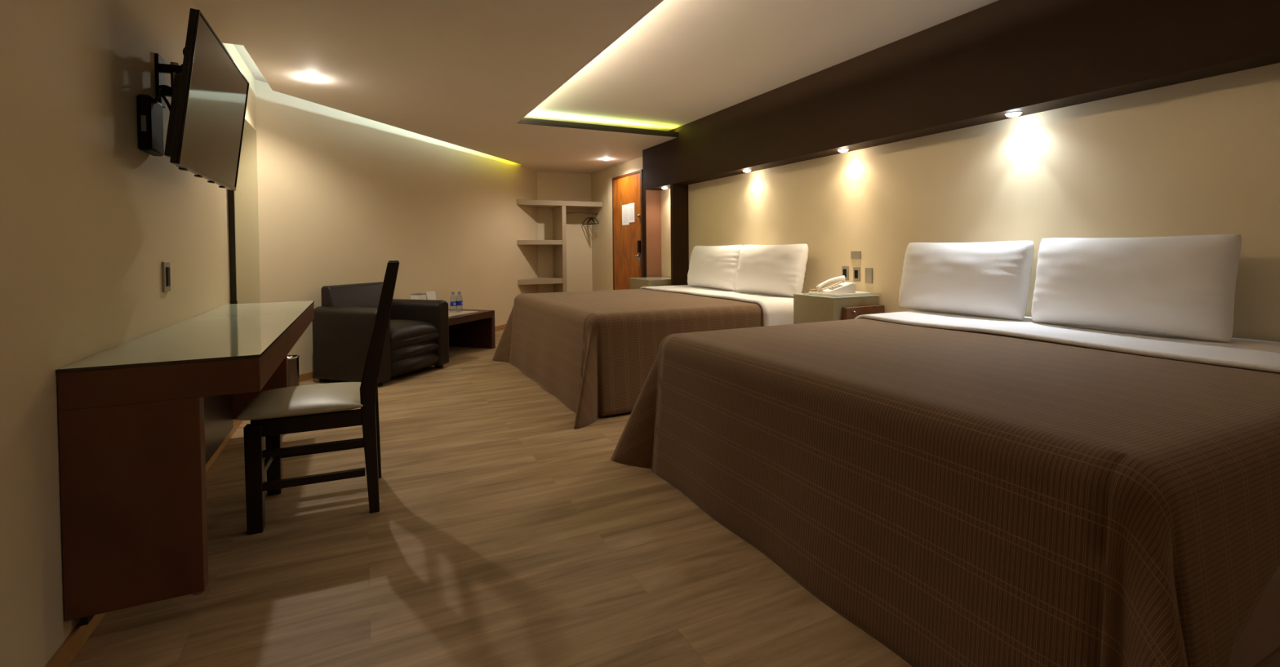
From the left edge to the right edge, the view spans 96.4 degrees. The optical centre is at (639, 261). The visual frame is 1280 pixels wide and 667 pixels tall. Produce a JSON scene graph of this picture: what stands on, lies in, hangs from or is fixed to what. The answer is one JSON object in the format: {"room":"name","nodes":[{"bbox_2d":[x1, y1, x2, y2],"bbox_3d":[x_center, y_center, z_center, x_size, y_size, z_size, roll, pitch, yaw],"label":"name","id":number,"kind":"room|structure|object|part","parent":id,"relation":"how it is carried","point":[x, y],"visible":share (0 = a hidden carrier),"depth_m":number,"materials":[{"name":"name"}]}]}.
{"room":"hotel room","nodes":[
{"label":"hotel room","id":0,"kind":"room"},
{"bbox_2d":[0,0,260,666],"bbox_3d":[-1.555,-0.185,1.372,0.200,2.420,6.430,-1,1,-26],"label":"wall","id":1,"kind":"structure","parent":0,"point":[90,219],"depth_m":1.50,"materials":[{"name":"beige paint"}]},
{"bbox_2d":[44,419,243,666],"bbox_3d":[-1.437,0.993,1.416,0.012,0.060,6.370,-1,1,-26],"label":"baseboard","id":2,"kind":"structure","parent":1,"relation":"attached to","point":[69,648],"depth_m":1.50,"materials":[{"name":"brown wood"}]},
{"bbox_2d":[137,93,164,156],"bbox_3d":[-1.756,-0.485,2.053,0.038,0.195,0.152,-1,1,-26],"label":"box","id":3,"kind":"object","parent":1,"relation":"attached to","point":[149,113],"visible":1,"depth_m":2.00,"materials":[{"name":"black plastic"}]},
{"bbox_2d":[161,261,170,292],"bbox_3d":[-1.853,0.060,2.240,0.012,0.118,0.078,-1,1,-26],"label":"wall plate","id":4,"kind":"object","parent":1,"relation":"attached to","point":[166,266],"visible":1,"depth_m":2.23,"materials":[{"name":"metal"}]},
{"bbox_2d":[154,53,182,108],"bbox_3d":[-1.803,-0.696,2.227,0.114,0.190,0.080,-1,1,-26],"label":"tv bracket","id":5,"kind":"object","parent":1,"relation":"attached to","point":[161,68],"visible":0.41,"depth_m":2.20,"materials":[{"name":"black metal"}]},
{"bbox_3d":[-1.849,-0.695,2.205,0.011,0.190,0.080,-1,1,-26],"label":"wall plate","id":6,"kind":"part","parent":5,"relation":"part of","materials":[{"name":"black plastic"}]},
{"bbox_3d":[-1.798,-0.701,2.229,0.103,0.130,0.036,-1,1,-26],"label":"swivel arm","id":7,"kind":"part","parent":5,"relation":"part of","materials":[{"name":"black plastic"}]},
{"bbox_2d":[164,8,249,191],"bbox_3d":[-1.682,-0.571,2.238,0.132,0.508,0.900,-1,1,-26],"label":"television","id":8,"kind":"object","parent":5,"relation":"attached to","point":[205,133],"visible":1,"depth_m":2.06,"materials":[{"name":"black plastic"}]},
{"bbox_2d":[154,48,184,168],"bbox_3d":[-1.713,-0.577,2.131,0.146,0.464,0.249,-1,1,-37],"label":"cable","id":9,"kind":"object","parent":8,"relation":"attached to","point":[159,95],"visible":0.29,"depth_m":2.03,"materials":[{"name":"black plastic"}]},
{"bbox_2d":[56,300,314,626],"bbox_3d":[-1.698,0.596,2.427,0.430,0.687,1.984,-1,1,-26],"label":"desk","id":10,"kind":"object","parent":1,"relation":"attached to","point":[141,420],"visible":0.91,"depth_m":1.53,"materials":[{"name":"brown laminate"}]},
{"bbox_3d":[-1.342,0.642,1.528,0.288,0.536,0.050,-1,1,-26],"label":"panel","id":11,"kind":"part","parent":10,"relation":"part of","materials":[{"name":"brown laminate"}]},
{"bbox_3d":[-1.872,0.653,2.341,0.016,0.580,1.873,-1,1,-26],"label":"panel","id":12,"kind":"part","parent":10,"relation":"part of","materials":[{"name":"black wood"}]},
{"bbox_3d":[-1.701,0.257,2.420,0.430,0.008,1.984,-1,1,-26],"label":"glass","id":13,"kind":"part","parent":10,"relation":"part of","materials":[{"name":"clear glass"}]},
{"bbox_3d":[-2.181,0.613,3.263,0.288,0.536,0.054,-1,1,-26],"label":"panel","id":14,"kind":"part","parent":10,"relation":"part of","materials":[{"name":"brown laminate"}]},
{"bbox_2d":[228,119,260,303],"bbox_3d":[-2.543,-0.025,3.691,0.031,1.780,0.820,-1,1,-26],"label":"wall mirror","id":15,"kind":"object","parent":1,"relation":"attached to","point":[243,220],"visible":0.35,"depth_m":3.63,"materials":[{"name":"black mirror"}]},
{"bbox_3d":[-2.544,-0.025,3.691,0.028,1.780,0.820,-1,1,-26],"label":"frame","id":16,"kind":"part","parent":15,"relation":"part of","materials":[{"name":"black wood"}]},
{"bbox_2d":[255,80,538,374],"bbox_3d":[-2.280,-0.284,6.434,0.200,2.420,4.479,0,1,17],"label":"wall","id":17,"kind":"structure","parent":0,"point":[342,195],"depth_m":5.43,"materials":[{"name":"beige paint"}]},
{"bbox_2d":[298,324,506,382],"bbox_3d":[-2.169,0.895,6.427,0.012,0.060,4.439,0,1,17],"label":"baseboard","id":18,"kind":"structure","parent":17,"relation":"attached to","point":[308,375],"depth_m":4.68,"materials":[{"name":"brown wood"}]},
{"bbox_2d":[537,171,592,293],"bbox_3d":[-1.115,-0.344,8.854,1.110,2.420,0.200,-1,1,-26],"label":"wall","id":19,"kind":"structure","parent":0,"point":[554,186],"depth_m":8.76,"materials":[{"name":"beige paint"}]},
{"bbox_2d":[191,0,998,173],"bbox_3d":[-0.418,-1.346,3.697,4.110,0.185,9.860,-1,1,-26],"label":"ceiling","id":20,"kind":"structure","parent":0,"point":[464,73],"depth_m":3.60,"materials":[{"name":"paint"}]},
{"bbox_2d":[303,75,320,81],"bbox_3d":[-2.221,-1.232,3.873,0.100,0.020,0.100,-1,1,-26],"label":"recessed light","id":21,"kind":"object","parent":20,"relation":"in","point":[310,78],"visible":1,"depth_m":3.85,"materials":[{"name":"white glass"}]},
{"bbox_2d":[516,0,663,123],"bbox_3d":[0.138,-1.254,2.639,0.016,0.038,5.868,-1,1,-26],"label":"trim","id":22,"kind":"structure","parent":20,"relation":"attached to","point":[660,1],"depth_m":3.41,"materials":[{"name":"paint"}]},
{"bbox_2d":[515,117,678,137],"bbox_3d":[-0.370,-1.320,5.661,1.725,0.053,0.016,-1,1,-26],"label":"trim","id":23,"kind":"structure","parent":20,"relation":"attached to","point":[524,121],"depth_m":5.63,"materials":[{"name":"paint"}]},
{"bbox_2d":[67,328,1279,666],"bbox_3d":[-0.523,1.017,3.764,4.700,0.100,10.200,-1,1,-26],"label":"floor","id":24,"kind":"structure","parent":0,"point":[504,532],"depth_m":1.89,"materials":[{"name":"wood"}]},
{"bbox_2d":[287,354,299,386],"bbox_3d":[-2.425,0.817,3.951,0.132,0.324,0.132,-1,1,-26],"label":"waste bin","id":25,"kind":"object","parent":24,"relation":"on","point":[292,360],"visible":0.41,"depth_m":3.92,"materials":[{"name":"metal"}]},
{"bbox_2d":[235,260,399,534],"bbox_3d":[-1.301,0.503,2.388,0.560,0.998,0.430,-1,1,-23],"label":"dining chair","id":26,"kind":"object","parent":24,"relation":"on","point":[272,414],"visible":1,"depth_m":2.25,"materials":[{"name":"black wood"}]},
{"bbox_3d":[-1.436,0.808,2.134,0.056,0.400,0.050,-1,1,-23],"label":"leg","id":27,"kind":"part","parent":26,"relation":"part of","materials":[{"name":"black wood"}]},
{"bbox_3d":[-1.582,0.802,2.473,0.056,0.400,0.050,-1,1,-23],"label":"leg","id":28,"kind":"part","parent":26,"relation":"part of","materials":[{"name":"black wood"}]},
{"bbox_3d":[-1.365,0.559,2.361,0.418,0.063,0.430,-1,1,-23],"label":"seat","id":29,"kind":"part","parent":26,"relation":"part of","materials":[{"name":"beige leather"}]},
{"bbox_3d":[-1.268,0.620,2.203,0.370,0.060,0.028,-1,1,-23],"label":"seat rail","id":30,"kind":"part","parent":26,"relation":"part of","materials":[{"name":"black wood"}]},
{"bbox_3d":[-1.041,0.502,2.299,0.152,0.998,0.034,-1,1,-23],"label":"leg","id":31,"kind":"part","parent":26,"relation":"part of","materials":[{"name":"black wood"}]},
{"bbox_3d":[-1.187,0.497,2.638,0.152,0.998,0.034,-1,1,-23],"label":"leg","id":32,"kind":"part","parent":26,"relation":"part of","materials":[{"name":"black wood"}]},
{"bbox_2d":[311,281,448,386],"bbox_3d":[-2.176,0.576,4.858,0.680,0.764,0.860,0,1,19],"label":"armchair","id":33,"kind":"object","parent":24,"relation":"on","point":[417,337],"visible":0.74,"depth_m":4.58,"materials":[{"name":"brown leather"}]},
{"bbox_3d":[-2.283,0.648,4.521,0.660,0.575,0.150,0,1,19],"label":"armrest","id":34,"kind":"part","parent":33,"relation":"part of","materials":[{"name":"brown leather"}]},
{"bbox_3d":[-2.417,0.551,4.941,0.170,0.714,0.640,0,1,19],"label":"backrest","id":35,"kind":"part","parent":33,"relation":"part of","materials":[{"name":"brown leather"}]},
{"bbox_2d":[390,319,438,341],"bbox_3d":[-2.117,0.586,4.838,0.545,0.165,0.556,0,1,19],"label":"seat cushion","id":36,"kind":"object","parent":33,"relation":"on","point":[401,330],"depth_m":4.79,"materials":[{"name":"brown leather"}]},
{"bbox_3d":[-2.050,0.633,5.191,0.660,0.575,0.150,0,1,19],"label":"armrest","id":37,"kind":"part","parent":33,"relation":"part of","materials":[{"name":"brown leather"}]},
{"bbox_2d":[448,308,495,348],"bbox_3d":[-1.963,0.733,5.787,0.560,0.408,0.900,0,1,19],"label":"coffee table","id":38,"kind":"object","parent":24,"relation":"on","point":[470,328],"visible":0.41,"depth_m":6.11,"materials":[{"name":"brown laminate"}]},
{"bbox_2d":[410,293,426,299],"bbox_3d":[-2.158,0.426,5.579,0.094,0.223,0.114,0,1,19],"label":"holder","id":39,"kind":"object","parent":38,"relation":"on","point":[417,295],"visible":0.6,"depth_m":5.54,"materials":[{"name":"white plastic"}]},
{"bbox_2d":[425,291,435,299],"bbox_3d":[-2.087,0.417,5.702,0.074,0.235,0.110,0,1,29],"label":"menu card","id":40,"kind":"object","parent":38,"relation":"on","point":[430,295],"visible":0.36,"depth_m":5.69,"materials":[{"name":"white paper"}]},
{"bbox_3d":[-2.208,0.770,5.873,0.020,0.335,0.790,0,1,19],"label":"panel","id":41,"kind":"part","parent":38,"relation":"part of","materials":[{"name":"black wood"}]},
{"bbox_2d":[449,292,456,312],"bbox_3d":[-1.930,0.421,5.912,0.063,0.210,0.063,-1,1,-7],"label":"water bottle","id":42,"kind":"object","parent":38,"relation":"on","point":[453,299],"visible":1,"depth_m":5.89,"materials":[{"name":"clear plastic"}]},
{"bbox_2d":[456,291,462,311],"bbox_3d":[-1.885,0.419,5.972,0.064,0.210,0.064,0,1,36],"label":"water bottle","id":43,"kind":"object","parent":38,"relation":"on","point":[459,299],"visible":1,"depth_m":5.95,"materials":[{"name":"clear plastic"}]},
{"bbox_2d":[516,199,602,292],"bbox_3d":[-1.227,0.000,8.437,1.281,1.751,0.460,-1,1,-26],"label":"closet shelving","id":44,"kind":"object","parent":24,"relation":"on","point":[558,242],"visible":0.88,"depth_m":8.26,"materials":[{"name":"wood"}]},
{"bbox_3d":[-1.507,0.284,8.307,0.654,0.073,0.458,-1,1,-26],"label":"shelf","id":45,"kind":"part","parent":44,"relation":"part of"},
{"bbox_3d":[-1.512,-0.272,8.295,0.654,0.066,0.458,-1,1,-26],"label":"shelf","id":46,"kind":"part","parent":44,"relation":"part of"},
{"bbox_3d":[-1.234,-0.840,8.420,1.281,0.072,0.458,-1,1,-26],"label":"shelf","id":47,"kind":"part","parent":44,"relation":"part of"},
{"bbox_3d":[-0.899,-0.715,8.552,0.565,0.024,0.025,-1,1,-26],"label":"hanging rod","id":48,"kind":"part","parent":44,"relation":"part of","materials":[{"name":"metal"}]},
{"bbox_2d":[582,212,595,225],"bbox_3d":[-0.776,-0.649,8.613,0.013,0.184,0.421,-1,1,-32],"label":"clothes hanger","id":49,"kind":"object","parent":44,"relation":"hanging from","point":[588,212],"visible":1,"depth_m":8.61,"materials":[{"name":"metal"}]},
{"bbox_3d":[-0.776,-0.612,8.613,0.012,0.112,0.421,-1,1,-32],"label":"hanger frame","id":50,"kind":"part","parent":49,"relation":"part of","materials":[{"name":"black plastic"}]},
{"bbox_2d":[629,276,671,288],"bbox_3d":[0.194,0.548,6.482,0.418,0.712,0.563,-1,1,-26],"label":"nightstand","id":51,"kind":"object","parent":24,"relation":"on","point":[635,282],"visible":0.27,"depth_m":6.33,"materials":[{"name":"beige paint"}]},
{"bbox_3d":[0.177,0.195,6.504,0.418,0.008,0.496,-1,1,-26],"label":"glass","id":52,"kind":"part","parent":51,"relation":"part of","materials":[{"name":"clear glass"}]},
{"bbox_2d":[792,293,884,324],"bbox_3d":[1.391,0.589,4.006,0.418,0.712,0.463,-1,1,-26],"label":"nightstand","id":53,"kind":"object","parent":24,"relation":"on","point":[807,308],"visible":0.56,"depth_m":3.87,"materials":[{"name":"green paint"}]},
{"bbox_3d":[1.374,0.236,4.029,0.418,0.008,0.396,-1,1,-26],"label":"glass","id":54,"kind":"part","parent":53,"relation":"part of","materials":[{"name":"clear glass"}]},
{"bbox_2d":[808,291,870,297],"bbox_3d":[1.397,0.224,4.012,0.320,0.017,0.260,-1,1,-26],"label":"tray","id":55,"kind":"object","parent":53,"relation":"on","point":[857,293],"visible":0.77,"depth_m":3.92,"materials":[{"name":"white plastic"}]},
{"bbox_2d":[809,275,855,293],"bbox_3d":[1.351,0.164,4.022,0.243,0.126,0.218,-1,1,-4],"label":"telephone","id":56,"kind":"object","parent":55,"relation":"on","point":[842,287],"visible":1,"depth_m":3.96,"materials":[{"name":"white plastic"}]},
{"bbox_3d":[1.256,0.208,4.086,0.092,0.027,0.046,0,1,30],"label":"coiled cord","id":57,"kind":"part","parent":56,"relation":"part of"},
{"bbox_3d":[1.504,0.364,3.850,0.345,0.125,0.050,-1,1,-26],"label":"drawer","id":58,"kind":"part","parent":53,"relation":"part of","materials":[{"name":"brown wood"}]},
{"bbox_2d":[1231,564,1279,666],"bbox_3d":[1.365,0.666,2.304,1.900,0.628,1.900,-1,1,-26],"label":"bed","id":59,"kind":"object","parent":24,"relation":"on","point":[1260,637],"visible":0.09,"depth_m":1.27,"materials":[{"name":"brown fabric"}]},
{"bbox_2d":[610,318,1279,666],"bbox_3d":[1.079,0.671,2.167,1.636,0.653,2.269,-1,1,-26],"label":"bedspread","id":60,"kind":"object","parent":59,"relation":"on","point":[959,498],"visible":0.98,"depth_m":1.42,"materials":[{"name":"brown fabric"}]},
{"bbox_2d":[854,310,1279,373],"bbox_3d":[1.939,0.453,2.579,0.620,0.298,1.998,-1,1,-26],"label":"sheet","id":61,"kind":"object","parent":59,"relation":"on","point":[1248,353],"visible":0.55,"depth_m":2.32,"materials":[{"name":"white fabric"}]},
{"bbox_2d":[898,240,1034,320],"bbox_3d":[1.804,0.091,3.224,0.222,0.405,0.749,-1,1,-23],"label":"pillow","id":62,"kind":"object","parent":61,"relation":"on","point":[992,279],"visible":1,"depth_m":3.09,"materials":[{"name":"white fabric"}]},
{"bbox_2d":[1031,234,1241,342],"bbox_3d":[2.139,0.097,2.531,0.219,0.416,0.734,-1,1,-24],"label":"pillow","id":63,"kind":"object","parent":61,"relation":"on","point":[1174,286],"visible":1,"depth_m":2.40,"materials":[{"name":"white fabric"}]},
{"bbox_3d":[0.124,0.624,4.870,1.900,0.628,2.000,-1,1,-26],"label":"bed","id":64,"kind":"object","parent":24,"relation":"on","visible":0},
{"bbox_2d":[492,288,763,429],"bbox_3d":[-0.190,0.628,4.718,1.577,0.654,2.373,-1,1,-26],"label":"bedspread","id":65,"kind":"object","parent":64,"relation":"on","point":[595,352],"visible":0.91,"depth_m":3.86,"materials":[{"name":"brown fabric"}]},
{"bbox_2d":[640,284,793,326],"bbox_3d":[0.707,0.411,5.148,0.600,0.296,2.098,-1,1,-26],"label":"sheet","id":66,"kind":"object","parent":64,"relation":"on","point":[777,309],"visible":0.41,"depth_m":4.36,"materials":[{"name":"white fabric"}]},
{"bbox_2d":[687,244,742,290],"bbox_3d":[0.709,0.051,5.488,0.224,0.410,0.827,-1,1,-24],"label":"pillow","id":67,"kind":"object","parent":66,"relation":"on","point":[709,266],"visible":0.93,"depth_m":5.34,"materials":[{"name":"white fabric"}]},
{"bbox_2d":[735,244,808,297],"bbox_3d":[1.070,0.064,4.740,0.212,0.410,0.825,-1,1,-26],"label":"pillow","id":68,"kind":"object","parent":66,"relation":"on","point":[775,269],"visible":0.99,"depth_m":4.57,"materials":[{"name":"white fabric"}]},
{"bbox_2d":[591,62,1279,342],"bbox_3d":[1.441,-0.279,4.614,0.200,2.420,9.660,-1,1,-26],"label":"wall","id":69,"kind":"structure","parent":0,"point":[1200,157],"depth_m":3.03,"materials":[{"name":"beige paint"}]},
{"bbox_2d":[608,177,613,289],"bbox_3d":[-0.398,-0.151,8.144,0.045,2.050,0.148,-1,1,-26],"label":"trim","id":70,"kind":"structure","parent":69,"relation":"attached to","point":[610,180],"depth_m":8.13,"materials":[{"name":"beige paint"}]},
{"bbox_2d":[612,169,643,289],"bbox_3d":[-0.138,-0.141,7.658,0.199,2.045,0.950,-1,1,-26],"label":"door","id":71,"kind":"structure","parent":69,"relation":"in","point":[627,188],"depth_m":7.63,"materials":[{"name":"orange wood"}]},
{"bbox_2d":[622,204,629,225],"bbox_3d":[-0.194,-0.623,7.659,0.002,0.273,0.225,-1,1,-26],"label":"paper notice","id":72,"kind":"object","parent":71,"relation":"attached to","point":[624,207],"visible":1,"depth_m":7.66,"materials":[{"name":"white paper"}]},
{"bbox_2d":[628,202,635,222],"bbox_3d":[-0.111,-0.635,7.482,0.002,0.250,0.185,-1,1,-26],"label":"paper notice","id":73,"kind":"object","parent":71,"relation":"attached to","point":[631,206],"visible":1,"depth_m":7.48,"materials":[{"name":"white paper"}]},
{"bbox_3d":[-0.045,-0.022,7.310,0.059,0.160,0.140,-1,1,-26],"label":"handle","id":74,"kind":"part","parent":71,"relation":"part of","materials":[{"name":"metal"}]},
{"bbox_2d":[643,190,661,277],"bbox_3d":[0.150,0.026,6.838,0.200,1.742,0.080,-1,1,-26],"label":"mirror","id":75,"kind":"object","parent":69,"relation":"attached to","point":[651,198],"depth_m":6.79,"materials":[{"name":"brown mirror"}]},
{"bbox_2d":[670,183,688,285],"bbox_3d":[0.436,0.035,6.247,0.200,1.742,0.045,-1,1,-26],"label":"trim","id":76,"kind":"structure","parent":69,"relation":"attached to","point":[679,223],"depth_m":6.21,"materials":[{"name":"brown paint"}]},
{"bbox_2d":[837,148,848,152],"bbox_3d":[1.452,-0.790,4.089,0.080,0.020,0.080,-1,1,-26],"label":"recessed light","id":77,"kind":"object","parent":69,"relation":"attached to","point":[841,150],"visible":1,"depth_m":4.07,"materials":[{"name":"white glass"}]},
{"bbox_2d":[841,266,848,279],"bbox_3d":[1.517,0.087,4.229,0.012,0.105,0.060,-1,1,-26],"label":"wall plate","id":78,"kind":"object","parent":69,"relation":"attached to","point":[845,269],"visible":0.8,"depth_m":4.22,"materials":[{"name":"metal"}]},
{"bbox_2d":[850,250,861,258],"bbox_3d":[1.561,-0.047,4.137,0.008,0.057,0.090,-1,1,-26],"label":"wall plate","id":79,"kind":"object","parent":69,"relation":"attached to","point":[854,254],"visible":1,"depth_m":4.13,"materials":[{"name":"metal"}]},
{"bbox_2d":[853,266,860,281],"bbox_3d":[1.564,0.093,4.132,0.012,0.105,0.060,-1,1,-26],"label":"wall plate","id":80,"kind":"object","parent":69,"relation":"attached to","point":[856,270],"visible":1,"depth_m":4.12,"materials":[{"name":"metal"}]},
{"bbox_2d":[865,267,872,283],"bbox_3d":[1.613,0.100,4.034,0.008,0.110,0.062,-1,1,-26],"label":"wall plate","id":81,"kind":"object","parent":69,"relation":"attached to","point":[868,271],"visible":1,"depth_m":4.03,"materials":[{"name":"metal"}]},
{"bbox_2d":[642,0,1279,190],"bbox_3d":[1.740,-1.082,3.506,0.200,0.583,7.430,-1,1,-26],"label":"soffit","id":82,"kind":"structure","parent":69,"relation":"attached to","point":[979,66],"depth_m":3.08,"materials":[{"name":"brown paint"}]},
{"bbox_2d":[1004,111,1022,117],"bbox_3d":[1.970,-0.772,3.018,0.080,0.020,0.080,-1,1,-26],"label":"recessed light","id":83,"kind":"object","parent":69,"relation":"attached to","point":[1012,114],"visible":1,"depth_m":3.00,"materials":[{"name":"white glass"}]}
]}

